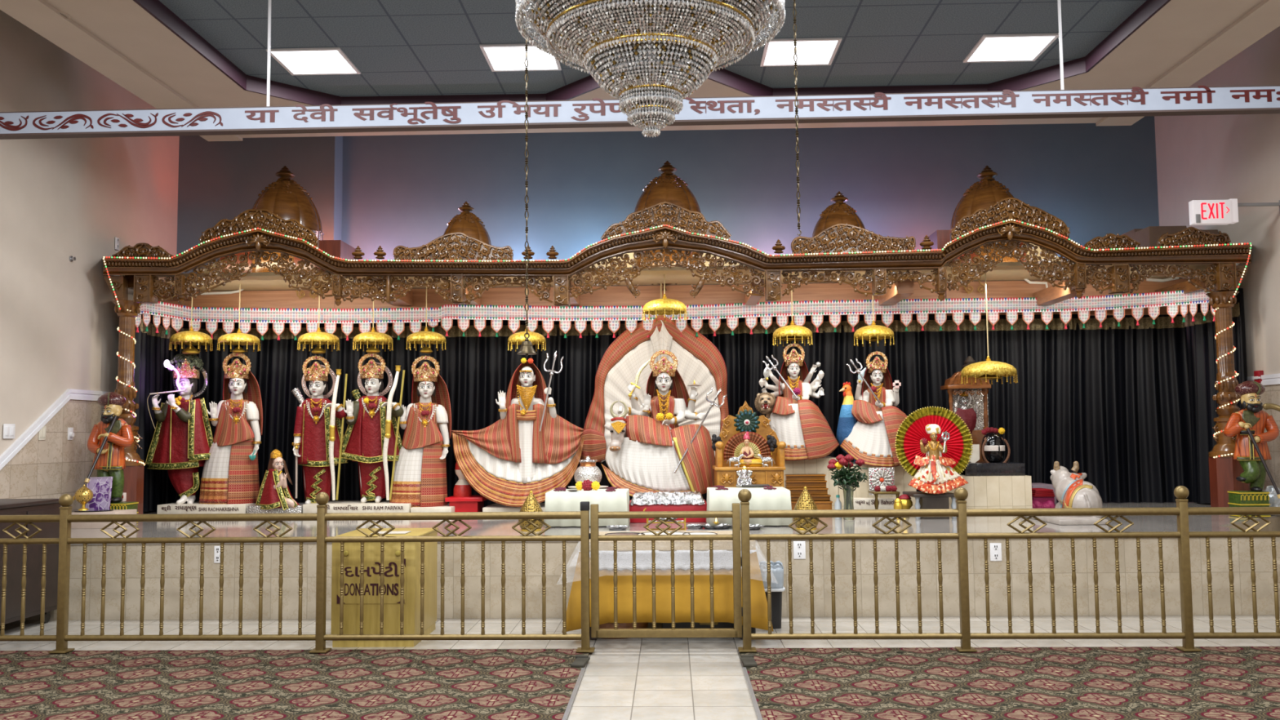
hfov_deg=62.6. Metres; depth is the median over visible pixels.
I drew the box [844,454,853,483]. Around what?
rose
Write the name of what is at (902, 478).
block
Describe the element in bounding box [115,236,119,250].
wall outlet
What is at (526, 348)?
bell
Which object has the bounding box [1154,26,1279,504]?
wall
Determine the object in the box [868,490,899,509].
stool
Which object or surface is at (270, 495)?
statue
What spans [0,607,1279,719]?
floor
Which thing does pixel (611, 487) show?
heap
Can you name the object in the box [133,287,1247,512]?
curtain
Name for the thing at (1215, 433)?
string
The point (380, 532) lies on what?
paper sheet
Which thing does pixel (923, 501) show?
stand
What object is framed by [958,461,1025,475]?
granite slab
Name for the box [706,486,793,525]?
table
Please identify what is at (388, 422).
bow
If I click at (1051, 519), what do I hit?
plinth
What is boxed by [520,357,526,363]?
flower
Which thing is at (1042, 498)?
folded cloth
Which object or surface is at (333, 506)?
marble base
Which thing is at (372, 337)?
umbrella
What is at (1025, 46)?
ceiling light
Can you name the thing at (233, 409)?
flower
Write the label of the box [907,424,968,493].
statue
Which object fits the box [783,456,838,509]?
block
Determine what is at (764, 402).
lion statue
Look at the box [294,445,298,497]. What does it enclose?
staff
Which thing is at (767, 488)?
heap
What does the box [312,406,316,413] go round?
flower
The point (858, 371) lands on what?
trident
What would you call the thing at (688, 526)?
dish
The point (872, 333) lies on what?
umbrella
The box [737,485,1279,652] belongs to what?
railing
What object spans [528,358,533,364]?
flower
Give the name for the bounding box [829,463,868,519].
glass vase
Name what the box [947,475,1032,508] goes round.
block
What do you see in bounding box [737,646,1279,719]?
carpet
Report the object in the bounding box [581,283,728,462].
backdrop
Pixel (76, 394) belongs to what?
trim
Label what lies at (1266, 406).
handrail
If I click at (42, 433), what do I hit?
light switch
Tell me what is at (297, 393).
quiver
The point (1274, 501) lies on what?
crumpled bag
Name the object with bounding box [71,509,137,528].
board
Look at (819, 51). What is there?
ceiling light
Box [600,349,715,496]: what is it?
statue
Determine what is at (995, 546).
socket
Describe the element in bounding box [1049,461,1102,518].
statue
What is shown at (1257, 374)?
fire alarm
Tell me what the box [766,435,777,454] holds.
whisk
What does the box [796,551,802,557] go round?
socket
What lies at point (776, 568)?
waste bin
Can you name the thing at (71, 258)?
wall hook
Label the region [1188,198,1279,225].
exit sign
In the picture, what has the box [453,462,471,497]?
urn
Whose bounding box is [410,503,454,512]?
marble base
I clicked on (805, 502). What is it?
lantern
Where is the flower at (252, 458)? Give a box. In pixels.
[248,449,256,460]
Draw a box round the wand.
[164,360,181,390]
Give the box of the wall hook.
[69,255,75,261]
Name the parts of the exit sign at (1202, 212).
mounting arm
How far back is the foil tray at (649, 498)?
10.23 m
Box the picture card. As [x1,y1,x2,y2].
[84,476,112,510]
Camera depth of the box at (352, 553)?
7.56 m
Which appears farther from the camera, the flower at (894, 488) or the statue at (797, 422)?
the statue at (797, 422)
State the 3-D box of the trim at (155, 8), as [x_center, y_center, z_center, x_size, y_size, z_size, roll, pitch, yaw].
[-0.001,-3.098,3.369,7.799,0.144,14.282,-1,-4,2]
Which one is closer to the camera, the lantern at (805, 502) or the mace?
the lantern at (805, 502)
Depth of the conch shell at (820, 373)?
11.78 m
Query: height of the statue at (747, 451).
0.339 m
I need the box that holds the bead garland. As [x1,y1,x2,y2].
[982,436,1010,462]
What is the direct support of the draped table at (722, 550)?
on the floor at (630, 678)
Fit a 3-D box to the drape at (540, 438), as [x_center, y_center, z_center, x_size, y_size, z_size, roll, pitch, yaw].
[-1.105,0.813,11.680,0.189,0.660,0.144,-1,-4,2]
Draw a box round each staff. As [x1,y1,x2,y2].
[84,412,119,483]
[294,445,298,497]
[1244,424,1279,498]
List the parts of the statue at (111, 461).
trouser leg, panel, trouser leg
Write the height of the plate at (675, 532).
0.020 m
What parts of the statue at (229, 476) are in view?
crown, striped panel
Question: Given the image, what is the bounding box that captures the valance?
[135,288,1214,340]
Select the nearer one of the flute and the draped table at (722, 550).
the draped table at (722, 550)
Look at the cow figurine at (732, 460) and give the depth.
10.51 m
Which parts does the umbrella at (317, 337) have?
cord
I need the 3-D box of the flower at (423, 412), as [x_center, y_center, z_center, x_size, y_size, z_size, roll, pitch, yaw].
[-2.427,0.599,11.835,0.054,0.070,0.048,3,-5,-38]
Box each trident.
[539,351,564,431]
[673,386,727,473]
[762,354,797,397]
[846,358,880,403]
[941,431,950,452]
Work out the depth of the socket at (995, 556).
8.59 m
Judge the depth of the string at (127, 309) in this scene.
11.18 m
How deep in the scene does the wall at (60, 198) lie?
10.77 m
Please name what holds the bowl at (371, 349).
on the umbrella at (372, 337)
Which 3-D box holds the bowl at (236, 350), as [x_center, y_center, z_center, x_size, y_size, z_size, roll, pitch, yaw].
[-4.580,-0.187,12.031,0.144,0.213,0.146,-1,-4,2]
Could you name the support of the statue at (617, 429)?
attached to the statue at (654, 446)
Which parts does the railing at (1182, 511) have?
post, rail, rail, rail, post, rail, rail, rail, post, rail, rail, rail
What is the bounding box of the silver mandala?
[868,467,894,494]
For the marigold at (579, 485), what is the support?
on the table at (618, 500)
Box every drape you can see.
[451,411,511,461]
[506,403,521,462]
[532,403,548,462]
[542,408,583,463]
[913,454,929,466]
[938,456,955,466]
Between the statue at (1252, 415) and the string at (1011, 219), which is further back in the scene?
the string at (1011, 219)
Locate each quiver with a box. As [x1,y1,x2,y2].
[291,387,304,404]
[351,389,360,400]
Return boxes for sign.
[853,497,896,509]
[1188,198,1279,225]
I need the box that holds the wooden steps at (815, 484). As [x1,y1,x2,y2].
[784,474,832,510]
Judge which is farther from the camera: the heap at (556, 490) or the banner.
the heap at (556, 490)
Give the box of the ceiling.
[0,0,1279,141]
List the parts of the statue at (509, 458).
pearl chain, panel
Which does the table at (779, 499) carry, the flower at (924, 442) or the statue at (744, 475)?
the statue at (744, 475)
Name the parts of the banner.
hanging rod, hanging rod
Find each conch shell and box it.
[759,377,764,387]
[817,369,824,379]
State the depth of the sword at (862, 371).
11.76 m
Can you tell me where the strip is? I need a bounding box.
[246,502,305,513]
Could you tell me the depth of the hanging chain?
7.10 m
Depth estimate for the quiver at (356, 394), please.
12.13 m
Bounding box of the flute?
[146,389,185,428]
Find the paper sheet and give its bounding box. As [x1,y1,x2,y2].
[370,531,409,533]
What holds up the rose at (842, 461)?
in the glass vase
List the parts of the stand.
leg, leg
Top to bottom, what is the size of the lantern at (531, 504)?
0.360 m
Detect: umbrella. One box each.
[168,284,213,354]
[217,284,260,353]
[297,293,339,354]
[352,301,393,353]
[405,281,445,353]
[507,288,546,351]
[642,274,687,321]
[772,283,813,346]
[853,295,894,346]
[960,272,1017,384]
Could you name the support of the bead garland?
hanging from the stone lingam
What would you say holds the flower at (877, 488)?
on the stool at (876, 494)
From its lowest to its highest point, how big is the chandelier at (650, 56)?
1.743 m
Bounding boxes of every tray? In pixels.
[71,508,114,511]
[630,491,705,505]
[742,484,769,487]
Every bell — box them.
[517,40,536,355]
[818,386,825,395]
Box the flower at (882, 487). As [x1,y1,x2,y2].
[880,485,885,491]
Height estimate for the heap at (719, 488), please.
0.023 m
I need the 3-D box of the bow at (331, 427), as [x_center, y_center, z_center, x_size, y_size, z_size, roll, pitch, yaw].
[-3.386,0.835,11.794,0.176,1.467,0.130,-1,-4,2]
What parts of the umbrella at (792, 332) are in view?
cord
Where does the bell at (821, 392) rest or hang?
attached to the statue at (797, 422)
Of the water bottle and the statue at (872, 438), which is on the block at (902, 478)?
the statue at (872, 438)
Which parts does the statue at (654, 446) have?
crown, striped panel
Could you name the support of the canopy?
on the floor at (1162, 522)
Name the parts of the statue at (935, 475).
turban crown, sash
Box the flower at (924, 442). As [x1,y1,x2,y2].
[920,437,928,445]
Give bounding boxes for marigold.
[575,480,582,490]
[591,480,599,490]
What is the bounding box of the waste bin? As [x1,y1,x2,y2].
[758,560,785,628]
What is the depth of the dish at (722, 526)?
9.48 m
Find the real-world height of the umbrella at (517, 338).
0.791 m
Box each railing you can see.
[0,492,595,653]
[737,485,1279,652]
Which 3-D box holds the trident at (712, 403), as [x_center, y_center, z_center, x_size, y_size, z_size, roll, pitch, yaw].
[0.615,0.735,11.230,0.820,0.924,0.132,3,-5,-41]
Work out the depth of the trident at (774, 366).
11.66 m
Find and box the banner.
[0,0,1279,139]
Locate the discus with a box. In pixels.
[686,380,701,386]
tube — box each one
[200,288,243,294]
[1023,279,1048,288]
[1146,276,1178,282]
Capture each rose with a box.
[582,479,592,490]
[826,462,840,478]
[828,458,842,476]
[835,454,845,476]
[835,462,845,479]
[838,457,848,482]
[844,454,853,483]
[844,462,853,483]
[849,458,864,483]
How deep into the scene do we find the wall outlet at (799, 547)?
8.64 m
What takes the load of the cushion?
on the carved throne
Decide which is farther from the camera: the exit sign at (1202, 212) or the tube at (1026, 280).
the tube at (1026, 280)
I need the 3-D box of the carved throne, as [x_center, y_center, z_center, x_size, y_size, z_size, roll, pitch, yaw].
[1.119,1.010,10.788,0.732,1.200,0.680,-1,-4,2]
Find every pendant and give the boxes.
[177,295,185,305]
[333,296,342,306]
[520,408,525,415]
[937,291,945,301]
[1075,288,1083,298]
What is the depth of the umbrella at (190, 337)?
11.95 m
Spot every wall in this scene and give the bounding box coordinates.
[0,9,179,512]
[342,115,1159,260]
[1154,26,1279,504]
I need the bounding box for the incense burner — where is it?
[73,484,93,510]
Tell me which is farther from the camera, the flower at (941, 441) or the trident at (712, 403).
the trident at (712, 403)
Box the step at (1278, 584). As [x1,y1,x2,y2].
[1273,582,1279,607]
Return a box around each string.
[102,218,1251,309]
[115,309,145,465]
[1213,301,1239,457]
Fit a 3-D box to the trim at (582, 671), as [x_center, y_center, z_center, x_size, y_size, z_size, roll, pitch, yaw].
[-0.520,1.595,1.332,0.020,0.016,10.850,-1,-4,2]
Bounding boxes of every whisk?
[711,434,722,450]
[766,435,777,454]
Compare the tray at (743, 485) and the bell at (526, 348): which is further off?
the tray at (743, 485)
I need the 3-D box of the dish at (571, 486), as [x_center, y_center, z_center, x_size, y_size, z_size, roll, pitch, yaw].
[-0.521,1.276,10.572,0.410,0.014,0.410,-1,-4,2]
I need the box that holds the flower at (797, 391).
[793,387,800,395]
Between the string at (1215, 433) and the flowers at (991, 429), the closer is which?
the string at (1215, 433)
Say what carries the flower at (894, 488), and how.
on the stool at (876, 494)
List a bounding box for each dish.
[567,485,608,488]
[605,524,628,529]
[685,524,704,528]
[700,523,732,528]
[729,524,764,529]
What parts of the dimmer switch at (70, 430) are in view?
knob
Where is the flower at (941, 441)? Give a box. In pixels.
[937,436,944,443]
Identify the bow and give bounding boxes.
[328,368,347,500]
[382,365,404,500]
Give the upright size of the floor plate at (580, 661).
0.032 m
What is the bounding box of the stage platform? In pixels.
[19,516,1279,620]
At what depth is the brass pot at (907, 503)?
10.60 m
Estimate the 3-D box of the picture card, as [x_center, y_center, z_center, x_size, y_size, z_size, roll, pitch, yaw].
[-5.394,1.330,10.505,0.259,0.332,0.036,-1,-4,2]
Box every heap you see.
[553,488,565,491]
[604,488,615,491]
[606,486,617,488]
[713,484,724,488]
[715,487,728,489]
[763,487,777,489]
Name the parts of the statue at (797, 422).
crown, striped panel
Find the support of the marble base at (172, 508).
on the floor at (1162, 522)
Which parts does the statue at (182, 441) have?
sequin trim, sequin trim, crown, sequin trim, sequin trim, sequin trim, sequin trim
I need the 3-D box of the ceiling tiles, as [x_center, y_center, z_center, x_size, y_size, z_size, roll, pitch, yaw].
[0.001,-3.187,3.485,8.175,0.050,14.500,-1,-4,2]
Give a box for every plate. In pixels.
[570,654,590,667]
[604,532,644,535]
[636,531,690,534]
[682,532,717,534]
[740,654,757,666]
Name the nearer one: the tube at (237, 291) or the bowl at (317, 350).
the bowl at (317, 350)
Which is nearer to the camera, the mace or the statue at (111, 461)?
the statue at (111, 461)
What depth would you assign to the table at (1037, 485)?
11.41 m
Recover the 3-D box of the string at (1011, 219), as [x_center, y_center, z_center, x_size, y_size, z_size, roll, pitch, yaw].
[0.299,-1.006,10.938,11.903,0.863,0.086,-1,-4,2]
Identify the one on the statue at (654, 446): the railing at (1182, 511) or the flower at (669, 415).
the flower at (669, 415)
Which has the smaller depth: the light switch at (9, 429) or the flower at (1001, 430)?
the light switch at (9, 429)
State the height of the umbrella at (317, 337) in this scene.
0.811 m
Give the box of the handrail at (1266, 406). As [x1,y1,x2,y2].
[1262,403,1279,411]
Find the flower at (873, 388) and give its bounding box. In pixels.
[871,386,876,392]
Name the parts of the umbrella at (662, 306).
cord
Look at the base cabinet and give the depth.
8.36 m
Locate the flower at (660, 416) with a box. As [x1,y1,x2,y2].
[656,413,664,421]
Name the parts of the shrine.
cornice, panel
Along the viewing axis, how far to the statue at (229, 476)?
11.91 m
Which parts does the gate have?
rail, rail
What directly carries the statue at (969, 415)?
in the shrine
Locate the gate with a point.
(594, 537)
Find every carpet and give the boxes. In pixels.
[0,648,590,719]
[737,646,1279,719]
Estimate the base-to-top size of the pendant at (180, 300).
0.100 m
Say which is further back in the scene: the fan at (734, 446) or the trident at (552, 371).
the trident at (552, 371)
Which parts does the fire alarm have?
handle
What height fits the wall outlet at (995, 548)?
0.146 m
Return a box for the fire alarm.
[1253,370,1263,382]
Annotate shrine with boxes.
[940,355,991,462]
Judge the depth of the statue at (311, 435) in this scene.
11.92 m
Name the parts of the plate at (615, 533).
dish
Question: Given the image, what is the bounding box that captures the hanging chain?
[792,0,801,235]
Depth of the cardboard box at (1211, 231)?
11.80 m
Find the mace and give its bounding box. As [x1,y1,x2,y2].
[813,361,821,372]
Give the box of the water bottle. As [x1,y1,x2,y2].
[834,494,841,519]
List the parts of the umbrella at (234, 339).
cord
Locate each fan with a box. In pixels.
[723,431,771,461]
[894,406,973,477]
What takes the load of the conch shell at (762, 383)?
on the statue at (797, 422)
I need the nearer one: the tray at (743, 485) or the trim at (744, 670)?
the trim at (744, 670)
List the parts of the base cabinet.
door, door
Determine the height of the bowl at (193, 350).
0.249 m
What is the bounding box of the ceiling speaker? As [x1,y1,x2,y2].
[57,9,70,19]
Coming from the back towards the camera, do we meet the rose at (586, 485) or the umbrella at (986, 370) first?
the umbrella at (986, 370)
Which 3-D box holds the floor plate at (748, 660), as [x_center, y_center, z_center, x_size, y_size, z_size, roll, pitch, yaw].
[0.709,1.955,6.852,0.090,0.032,0.240,0,-4,-1]
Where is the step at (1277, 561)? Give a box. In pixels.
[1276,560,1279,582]
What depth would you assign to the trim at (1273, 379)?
10.84 m
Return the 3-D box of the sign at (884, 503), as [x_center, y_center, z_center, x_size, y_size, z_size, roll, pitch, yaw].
[2.539,1.559,11.320,0.507,0.154,0.158,-1,-4,2]
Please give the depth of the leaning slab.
11.21 m
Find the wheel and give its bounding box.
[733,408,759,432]
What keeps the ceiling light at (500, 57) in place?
attached to the ceiling tiles
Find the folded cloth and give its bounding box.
[1031,488,1055,508]
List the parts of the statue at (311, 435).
sequin trim, sequin trim, crown, sequin trim, sequin trim, sequin trim, sequin trim, sequin trim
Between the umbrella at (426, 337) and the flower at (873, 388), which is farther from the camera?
the umbrella at (426, 337)
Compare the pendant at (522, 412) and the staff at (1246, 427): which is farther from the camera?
the pendant at (522, 412)
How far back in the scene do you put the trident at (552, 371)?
11.72 m
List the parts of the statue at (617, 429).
gilt forehead plate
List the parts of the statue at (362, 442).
sequin trim, sequin trim, sequin trim, crown, sequin trim, sequin trim, sequin trim, sequin trim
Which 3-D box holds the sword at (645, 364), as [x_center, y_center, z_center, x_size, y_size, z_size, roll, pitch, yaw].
[-0.005,0.198,11.473,0.256,0.415,0.046,0,-4,-11]
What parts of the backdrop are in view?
quilted panel, hanging cord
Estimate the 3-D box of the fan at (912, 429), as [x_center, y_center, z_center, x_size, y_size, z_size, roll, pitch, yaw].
[2.989,1.033,10.757,0.790,1.119,0.159,-1,-4,2]
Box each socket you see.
[796,542,802,548]
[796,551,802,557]
[993,544,998,550]
[993,554,998,559]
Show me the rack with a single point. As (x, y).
(645, 508)
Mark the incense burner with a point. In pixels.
(84, 495)
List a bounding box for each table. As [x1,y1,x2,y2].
[544,488,630,526]
[561,530,773,639]
[629,499,706,523]
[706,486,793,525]
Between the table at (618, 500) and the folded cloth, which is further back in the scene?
the folded cloth
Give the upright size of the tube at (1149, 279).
0.074 m
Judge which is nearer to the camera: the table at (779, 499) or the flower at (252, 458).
the table at (779, 499)
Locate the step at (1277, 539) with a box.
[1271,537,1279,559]
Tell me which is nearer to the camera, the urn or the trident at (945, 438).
the trident at (945, 438)
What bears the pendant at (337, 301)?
attached to the canopy
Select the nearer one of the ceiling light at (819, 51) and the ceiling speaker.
the ceiling speaker
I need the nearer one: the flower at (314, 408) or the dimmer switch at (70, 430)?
the dimmer switch at (70, 430)
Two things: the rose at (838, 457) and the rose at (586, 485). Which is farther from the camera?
the rose at (838, 457)
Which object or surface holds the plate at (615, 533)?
on the draped table at (722, 550)
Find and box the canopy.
[102,160,1251,514]
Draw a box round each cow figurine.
[726,450,744,466]
[757,450,774,466]
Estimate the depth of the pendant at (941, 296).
10.99 m
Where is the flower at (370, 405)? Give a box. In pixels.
[368,403,373,408]
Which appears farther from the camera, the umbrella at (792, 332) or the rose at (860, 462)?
the umbrella at (792, 332)
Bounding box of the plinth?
[1025,515,1107,524]
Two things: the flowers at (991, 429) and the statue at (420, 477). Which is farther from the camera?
the statue at (420, 477)
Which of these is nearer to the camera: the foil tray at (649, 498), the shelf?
the shelf
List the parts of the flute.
cord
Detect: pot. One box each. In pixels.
[573,456,601,483]
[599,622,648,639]
[893,497,902,519]
[898,494,912,517]
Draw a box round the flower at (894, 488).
[890,485,897,491]
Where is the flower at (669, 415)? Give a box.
[666,412,672,419]
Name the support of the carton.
attached to the statue at (111, 461)
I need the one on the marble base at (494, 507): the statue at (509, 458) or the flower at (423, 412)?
the statue at (509, 458)
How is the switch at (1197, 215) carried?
attached to the exit sign at (1202, 212)
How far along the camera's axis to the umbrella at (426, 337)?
11.86 m
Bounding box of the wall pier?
[176,135,342,273]
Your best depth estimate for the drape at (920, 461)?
10.45 m
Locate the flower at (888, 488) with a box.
[885,485,891,491]
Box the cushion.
[736,458,762,466]
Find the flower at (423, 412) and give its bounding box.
[421,410,426,416]
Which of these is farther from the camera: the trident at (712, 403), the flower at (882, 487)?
the trident at (712, 403)
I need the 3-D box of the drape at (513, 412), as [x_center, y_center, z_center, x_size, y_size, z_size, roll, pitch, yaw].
[-1.398,0.810,11.687,0.171,0.653,0.146,-1,-4,2]
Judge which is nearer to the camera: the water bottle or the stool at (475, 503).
the water bottle
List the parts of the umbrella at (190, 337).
cord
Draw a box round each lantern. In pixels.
[518,490,544,531]
[792,486,818,530]
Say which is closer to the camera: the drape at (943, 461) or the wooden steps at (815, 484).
the drape at (943, 461)
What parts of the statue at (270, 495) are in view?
sequin trim, sequin trim, sequin trim, sequin trim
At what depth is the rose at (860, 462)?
10.43 m
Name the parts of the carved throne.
arm, backrest, arm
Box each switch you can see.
[3,423,15,438]
[38,426,46,439]
[67,427,74,439]
[1195,213,1200,222]
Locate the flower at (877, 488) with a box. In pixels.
[874,485,880,491]
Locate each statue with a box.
[87,391,138,523]
[145,353,213,504]
[199,352,262,504]
[255,448,299,510]
[292,355,347,503]
[338,352,404,502]
[389,355,451,507]
[451,357,584,506]
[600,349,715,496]
[604,400,627,452]
[736,465,752,487]
[739,431,754,465]
[754,391,827,427]
[761,342,839,460]
[836,381,856,463]
[840,351,906,466]
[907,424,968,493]
[953,391,979,434]
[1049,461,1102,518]
[1223,380,1279,517]
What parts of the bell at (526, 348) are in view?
chain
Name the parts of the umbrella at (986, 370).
cord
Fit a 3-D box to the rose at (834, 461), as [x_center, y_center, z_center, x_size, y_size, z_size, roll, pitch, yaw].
[1.966,1.243,10.436,0.184,0.528,0.086,-1,-4,2]
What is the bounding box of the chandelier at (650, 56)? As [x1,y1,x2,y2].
[515,0,786,137]
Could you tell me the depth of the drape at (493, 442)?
11.80 m
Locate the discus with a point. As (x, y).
(694, 383)
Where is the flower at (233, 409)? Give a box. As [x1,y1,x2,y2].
[231,407,236,413]
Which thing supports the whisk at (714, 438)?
on the carved throne
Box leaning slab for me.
[968,444,979,462]
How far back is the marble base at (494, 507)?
11.58 m
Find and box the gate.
[588,502,742,637]
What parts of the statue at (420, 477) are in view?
crown, striped panel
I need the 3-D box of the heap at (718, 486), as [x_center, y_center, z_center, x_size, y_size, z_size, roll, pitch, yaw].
[0.779,1.232,10.268,0.109,0.022,0.150,1,-4,-22]
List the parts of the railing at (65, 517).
rail, rail, rail, post, rail, rail, rail, post, rail, rail, rail, post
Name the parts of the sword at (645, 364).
blade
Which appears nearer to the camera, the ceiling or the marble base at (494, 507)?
the ceiling
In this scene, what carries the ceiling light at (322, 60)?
attached to the ceiling tiles
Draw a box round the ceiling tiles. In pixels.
[159,0,1146,97]
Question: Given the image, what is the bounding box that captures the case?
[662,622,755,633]
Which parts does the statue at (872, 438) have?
crown, striped panel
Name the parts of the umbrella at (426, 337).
cord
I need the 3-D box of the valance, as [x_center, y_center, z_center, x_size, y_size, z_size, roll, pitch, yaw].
[0.312,-0.513,11.778,11.640,0.436,1.056,-1,-4,2]
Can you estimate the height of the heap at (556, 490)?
0.022 m
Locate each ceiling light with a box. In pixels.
[266,47,360,75]
[479,43,561,71]
[760,37,842,66]
[963,33,1058,62]
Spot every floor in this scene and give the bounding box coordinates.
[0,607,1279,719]
[71,501,1279,544]
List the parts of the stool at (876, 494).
leg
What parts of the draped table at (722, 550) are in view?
frame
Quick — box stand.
[902,491,956,519]
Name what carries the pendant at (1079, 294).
attached to the canopy
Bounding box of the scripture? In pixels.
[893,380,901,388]
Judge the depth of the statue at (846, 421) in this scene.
11.68 m
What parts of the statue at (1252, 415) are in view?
trouser leg, panel, trouser leg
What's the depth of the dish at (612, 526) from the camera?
9.48 m
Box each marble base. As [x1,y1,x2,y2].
[156,501,256,514]
[302,500,411,513]
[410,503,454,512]
[482,503,545,511]
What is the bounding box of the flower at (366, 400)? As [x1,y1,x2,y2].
[363,397,368,403]
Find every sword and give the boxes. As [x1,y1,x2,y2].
[627,359,650,397]
[763,364,768,380]
[857,367,866,382]
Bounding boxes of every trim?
[0,388,108,470]
[133,0,1170,105]
[562,667,585,719]
[742,666,762,719]
[1247,373,1279,385]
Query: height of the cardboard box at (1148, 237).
0.418 m
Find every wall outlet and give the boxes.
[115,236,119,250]
[213,546,220,563]
[793,541,805,559]
[989,542,1001,560]
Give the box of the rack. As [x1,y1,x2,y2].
[643,507,685,531]
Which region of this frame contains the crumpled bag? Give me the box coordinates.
[1262,485,1279,506]
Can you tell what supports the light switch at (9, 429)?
attached to the wall at (60, 198)
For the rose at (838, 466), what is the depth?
10.37 m
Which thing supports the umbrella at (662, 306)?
hanging from the canopy
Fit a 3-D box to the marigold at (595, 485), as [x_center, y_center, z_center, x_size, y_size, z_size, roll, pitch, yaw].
[-0.424,1.201,10.073,0.068,0.091,0.063,3,-5,-40]
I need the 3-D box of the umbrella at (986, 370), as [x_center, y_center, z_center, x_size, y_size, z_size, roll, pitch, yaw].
[3.709,-0.378,11.252,0.572,1.254,0.579,-1,-4,2]
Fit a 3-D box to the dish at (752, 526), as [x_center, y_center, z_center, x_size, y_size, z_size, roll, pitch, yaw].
[0.967,1.503,9.475,0.312,0.030,0.314,-1,-4,2]
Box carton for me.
[121,492,126,501]
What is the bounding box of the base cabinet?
[0,498,60,625]
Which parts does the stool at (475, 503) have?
seat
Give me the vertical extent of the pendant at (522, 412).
0.071 m
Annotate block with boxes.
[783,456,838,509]
[837,462,916,509]
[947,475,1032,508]
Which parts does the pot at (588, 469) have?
lid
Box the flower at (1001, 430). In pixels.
[998,427,1004,434]
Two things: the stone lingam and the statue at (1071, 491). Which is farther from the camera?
the stone lingam
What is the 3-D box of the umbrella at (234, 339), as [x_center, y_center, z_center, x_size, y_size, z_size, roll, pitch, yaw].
[-4.582,-0.477,12.052,0.459,0.793,0.466,-1,-4,2]
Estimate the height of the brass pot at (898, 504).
0.206 m
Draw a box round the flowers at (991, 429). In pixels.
[981,426,998,435]
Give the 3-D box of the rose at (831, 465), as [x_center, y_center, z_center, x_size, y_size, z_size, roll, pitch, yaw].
[1.966,1.261,10.390,0.229,0.487,0.088,0,-4,-2]
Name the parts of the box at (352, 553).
lid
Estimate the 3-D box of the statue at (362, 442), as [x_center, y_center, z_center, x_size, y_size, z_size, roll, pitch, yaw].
[-3.026,0.769,11.986,0.778,1.696,0.458,-1,-4,11]
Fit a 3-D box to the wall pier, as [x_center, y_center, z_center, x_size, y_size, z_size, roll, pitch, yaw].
[-4.838,-0.361,13.365,2.000,5.700,0.320,-1,-4,2]
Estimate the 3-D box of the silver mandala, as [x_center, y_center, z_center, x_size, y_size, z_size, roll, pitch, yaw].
[2.576,1.291,11.221,0.272,0.289,0.051,-1,-4,2]
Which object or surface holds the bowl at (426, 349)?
on the umbrella at (426, 337)
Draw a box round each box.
[330,528,438,647]
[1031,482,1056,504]
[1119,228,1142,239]
[1134,226,1186,247]
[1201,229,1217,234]
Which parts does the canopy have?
fretwork panel, fretwork panel, fretwork panel, fretwork panel, fretwork panel, fretwork panel, fretwork panel, fretwork panel, fretwork panel, fretwork panel, fretwork panel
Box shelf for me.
[648,520,684,522]
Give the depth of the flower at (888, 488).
10.75 m
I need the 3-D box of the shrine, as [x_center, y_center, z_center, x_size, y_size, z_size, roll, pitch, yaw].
[3.683,0.560,11.818,0.524,1.209,0.340,-1,-4,2]
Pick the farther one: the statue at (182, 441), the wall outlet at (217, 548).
the statue at (182, 441)
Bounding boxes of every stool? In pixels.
[444,494,488,511]
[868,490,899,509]
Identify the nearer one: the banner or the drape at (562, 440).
the banner
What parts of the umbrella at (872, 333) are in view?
cord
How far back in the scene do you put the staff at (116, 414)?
10.47 m
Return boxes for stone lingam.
[981,431,1004,462]
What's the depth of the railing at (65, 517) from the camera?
7.36 m
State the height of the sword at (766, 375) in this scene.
0.188 m
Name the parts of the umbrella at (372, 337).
cord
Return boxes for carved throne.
[712,400,786,487]

